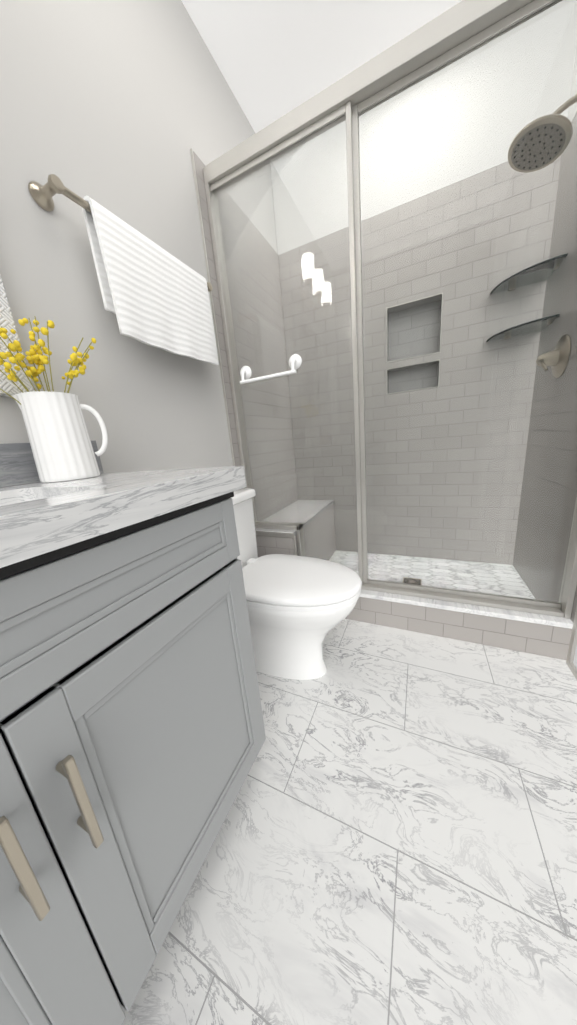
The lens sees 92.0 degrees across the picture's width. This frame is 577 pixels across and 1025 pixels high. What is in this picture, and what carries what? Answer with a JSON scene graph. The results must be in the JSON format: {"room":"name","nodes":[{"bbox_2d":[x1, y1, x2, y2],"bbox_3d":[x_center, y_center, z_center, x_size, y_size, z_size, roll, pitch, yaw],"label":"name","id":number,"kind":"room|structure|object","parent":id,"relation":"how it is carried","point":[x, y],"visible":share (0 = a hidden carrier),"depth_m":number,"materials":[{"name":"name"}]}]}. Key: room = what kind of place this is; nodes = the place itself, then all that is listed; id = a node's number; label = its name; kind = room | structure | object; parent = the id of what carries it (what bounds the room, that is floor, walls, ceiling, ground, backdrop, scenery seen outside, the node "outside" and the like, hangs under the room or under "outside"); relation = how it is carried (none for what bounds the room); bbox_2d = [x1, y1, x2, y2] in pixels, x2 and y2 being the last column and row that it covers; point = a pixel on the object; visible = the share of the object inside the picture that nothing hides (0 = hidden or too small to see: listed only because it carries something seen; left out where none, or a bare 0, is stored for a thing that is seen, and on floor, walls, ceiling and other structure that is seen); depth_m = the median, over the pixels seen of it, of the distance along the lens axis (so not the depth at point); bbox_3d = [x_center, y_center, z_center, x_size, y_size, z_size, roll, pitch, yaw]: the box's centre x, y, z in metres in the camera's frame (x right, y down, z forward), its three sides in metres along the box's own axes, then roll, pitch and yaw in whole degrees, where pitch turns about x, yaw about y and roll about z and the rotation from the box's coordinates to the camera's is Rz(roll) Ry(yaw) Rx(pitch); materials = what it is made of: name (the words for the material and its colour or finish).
{"room":"bathroom","nodes":[
{"label":"bathroom","id":0,"kind":"room"},
{"bbox_2d":[0,0,276,472],"bbox_3d":[-0.633,-0.611,0.949,0.100,2.765,3.413,2,16,25],"label":"wall","id":1,"kind":"structure","parent":0,"point":[120,109],"depth_m":0.92,"materials":[{"name":"grey paint"}]},
{"bbox_2d":[0,274,33,396],"bbox_3d":[-0.858,-0.623,0.311,0.028,0.860,0.726,2,16,25],"label":"framed mirror","id":2,"kind":"object","parent":1,"relation":"attached to","point":[9,387],"visible":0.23,"depth_m":0.68,"materials":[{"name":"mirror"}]},
{"bbox_2d":[28,174,212,291],"bbox_3d":[-0.503,-0.922,0.988,0.083,0.056,0.648,2,16,25],"label":"towel bar","id":3,"kind":"object","parent":1,"relation":"attached to","point":[42,195],"visible":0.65,"depth_m":0.73,"materials":[{"name":"silver metal"}]},
{"bbox_2d":[82,196,218,365],"bbox_3d":[-0.449,-0.777,1.029,0.062,0.355,0.479,2,16,25],"label":"cloth","id":4,"kind":"object","parent":3,"relation":"hanging from","point":[154,294],"visible":1,"depth_m":0.94,"materials":[{"name":"white fabric"}]},
{"bbox_2d":[190,148,297,520],"bbox_3d":[-0.148,-0.610,1.854,0.011,2.234,0.852,2,16,25],"label":"wall tile","id":5,"kind":"structure","parent":1,"relation":"attached to","point":[280,448],"depth_m":1.75,"materials":[{"name":"white tile"}]},
{"bbox_2d":[181,0,461,132],"bbox_3d":[-0.025,-1.974,0.254,1.720,0.100,3.413,2,16,25],"label":"ceiling","id":6,"kind":"structure","parent":0,"point":[275,60],"depth_m":1.29,"materials":[{"name":"white paint"}]},
{"bbox_2d":[122,619,576,1024],"bbox_3d":[0.226,0.792,0.957,1.720,0.100,3.413,2,16,25],"label":"floor","id":7,"kind":"structure","parent":0,"point":[395,842],"depth_m":0.66,"materials":[{"name":"tile"}]},
{"bbox_2d":[0,441,265,1024],"bbox_3d":[-0.518,0.374,0.446,0.578,1.090,0.980,2,16,25],"label":"bathroom vanity","id":8,"kind":"object","parent":7,"relation":"on","point":[132,735],"visible":0.98,"depth_m":0.41,"materials":[{"name":"grey wood"}]},
{"bbox_2d":[0,316,107,482],"bbox_3d":[-0.606,-0.276,0.666,0.142,0.402,0.334,2,16,25],"label":"pitcher","id":9,"kind":"object","parent":8,"relation":"on","point":[59,438],"visible":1,"depth_m":0.67,"materials":[{"name":"white ceramic"}]},
{"bbox_2d":[231,488,361,679],"bbox_3d":[-0.068,0.310,1.193,0.750,0.767,0.450,2,16,25],"label":"toilet","id":10,"kind":"object","parent":7,"relation":"on","point":[299,608],"visible":0.65,"depth_m":1.11,"materials":[{"name":"white ceramic"}]},
{"bbox_2d":[255,520,572,659],"bbox_3d":[0.466,0.343,1.443,1.496,0.487,0.110,2,16,25],"label":"shower curb","id":11,"kind":"object","parent":7,"relation":"on","point":[539,634],"depth_m":1.32,"materials":[{"name":"tile"}]},
{"bbox_2d":[264,500,334,523],"bbox_3d":[0.102,0.220,2.055,0.311,0.487,0.700,2,16,25],"label":"bench","id":12,"kind":"object","parent":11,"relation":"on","point":[322,515],"depth_m":1.99,"materials":[{"name":"stone"}]},
{"bbox_2d":[203,0,576,618],"bbox_3d":[0.390,-0.575,1.225,1.496,2.027,0.071,2,16,25],"label":"shower door","id":13,"kind":"structure","parent":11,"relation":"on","point":[239,179],"depth_m":1.12,"materials":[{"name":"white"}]},
{"bbox_2d":[240,354,301,383],"bbox_3d":[-0.103,-0.705,1.375,0.346,0.092,0.047,2,16,25],"label":"towel rail","id":14,"kind":"object","parent":13,"relation":"attached to","point":[295,361],"visible":1,"depth_m":1.35,"materials":[{"name":"white plastic"}]},
{"bbox_2d":[329,550,534,598],"bbox_3d":[0.662,0.442,1.867,1.520,0.054,0.783,2,16,25],"label":"shower floor","id":15,"kind":"structure","parent":7,"relation":"on","point":[463,567],"depth_m":1.82,"materials":[{"name":"tile"}]},
{"bbox_2d":[403,577,421,584],"bbox_3d":[0.769,0.433,1.736,0.108,0.005,0.108,2,16,25],"label":"shower drain","id":16,"kind":"object","parent":15,"relation":"on","point":[407,580],"depth_m":1.74,"materials":[{"name":"silver metal"}]},
{"bbox_2d":[271,0,576,254],"bbox_3d":[0.749,-0.996,1.967,1.520,2.765,0.290,2,16,25],"label":"wall","id":17,"kind":"structure","parent":0,"point":[512,122],"depth_m":1.48,"materials":[{"name":"grey paint"}]},
{"bbox_2d":[279,154,561,564],"bbox_3d":[0.732,-0.713,1.949,1.520,2.230,0.121,2,16,25],"label":"wall tile","id":18,"kind":"structure","parent":17,"relation":"attached to","point":[422,444],"depth_m":1.80,"materials":[{"name":"grey tile"}]},
{"bbox_2d":[486,314,559,341],"bbox_3d":[1.199,-0.952,1.449,0.242,0.020,0.242,2,16,25],"label":"corner shelf","id":19,"kind":"object","parent":17,"relation":"attached to","point":[514,332],"depth_m":1.44,"materials":[{"name":"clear glass"}]},
{"bbox_2d":[490,253,567,293],"bbox_3d":[1.178,-1.180,1.391,0.242,0.020,0.242,2,16,25],"label":"corner shelf","id":20,"kind":"object","parent":17,"relation":"attached to","point":[524,276],"depth_m":1.39,"materials":[{"name":"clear glass"}]},
{"bbox_2d":[566,606,576,679],"bbox_3d":[0.895,-0.380,0.574,0.038,2.211,0.628,2,16,25],"label":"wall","id":21,"kind":"structure","parent":0,"point":[571,661],"depth_m":1.07,"materials":[{"name":"white"}]},
{"bbox_2d":[568,47,576,121],"bbox_3d":[0.834,-0.570,0.263,0.100,2.765,3.413,2,16,25],"label":"wall","id":22,"kind":"structure","parent":0,"point":[574,105],"depth_m":1.24,"materials":[{"name":"grey paint"}]},
{"bbox_2d":[513,113,576,621],"bbox_3d":[1.218,-0.572,1.215,0.011,2.234,0.852,2,16,25],"label":"wall tile","id":23,"kind":"structure","parent":22,"relation":"attached to","point":[543,376],"depth_m":1.31,"materials":[{"name":"white tile"}]},
{"bbox_2d":[508,94,576,172],"bbox_3d":[1.028,-1.513,1.084,0.271,0.180,0.201,2,16,25],"label":"shower head","id":24,"kind":"object","parent":23,"relation":"attached to","point":[546,132],"depth_m":1.09},
{"bbox_2d":[536,334,570,377],"bbox_3d":[1.191,-0.704,1.269,0.091,0.176,0.211,2,16,25],"label":"shower valve","id":25,"kind":"object","parent":23,"relation":"attached to","point":[563,340],"depth_m":1.25,"materials":[{"name":"silver metal"}]}
]}

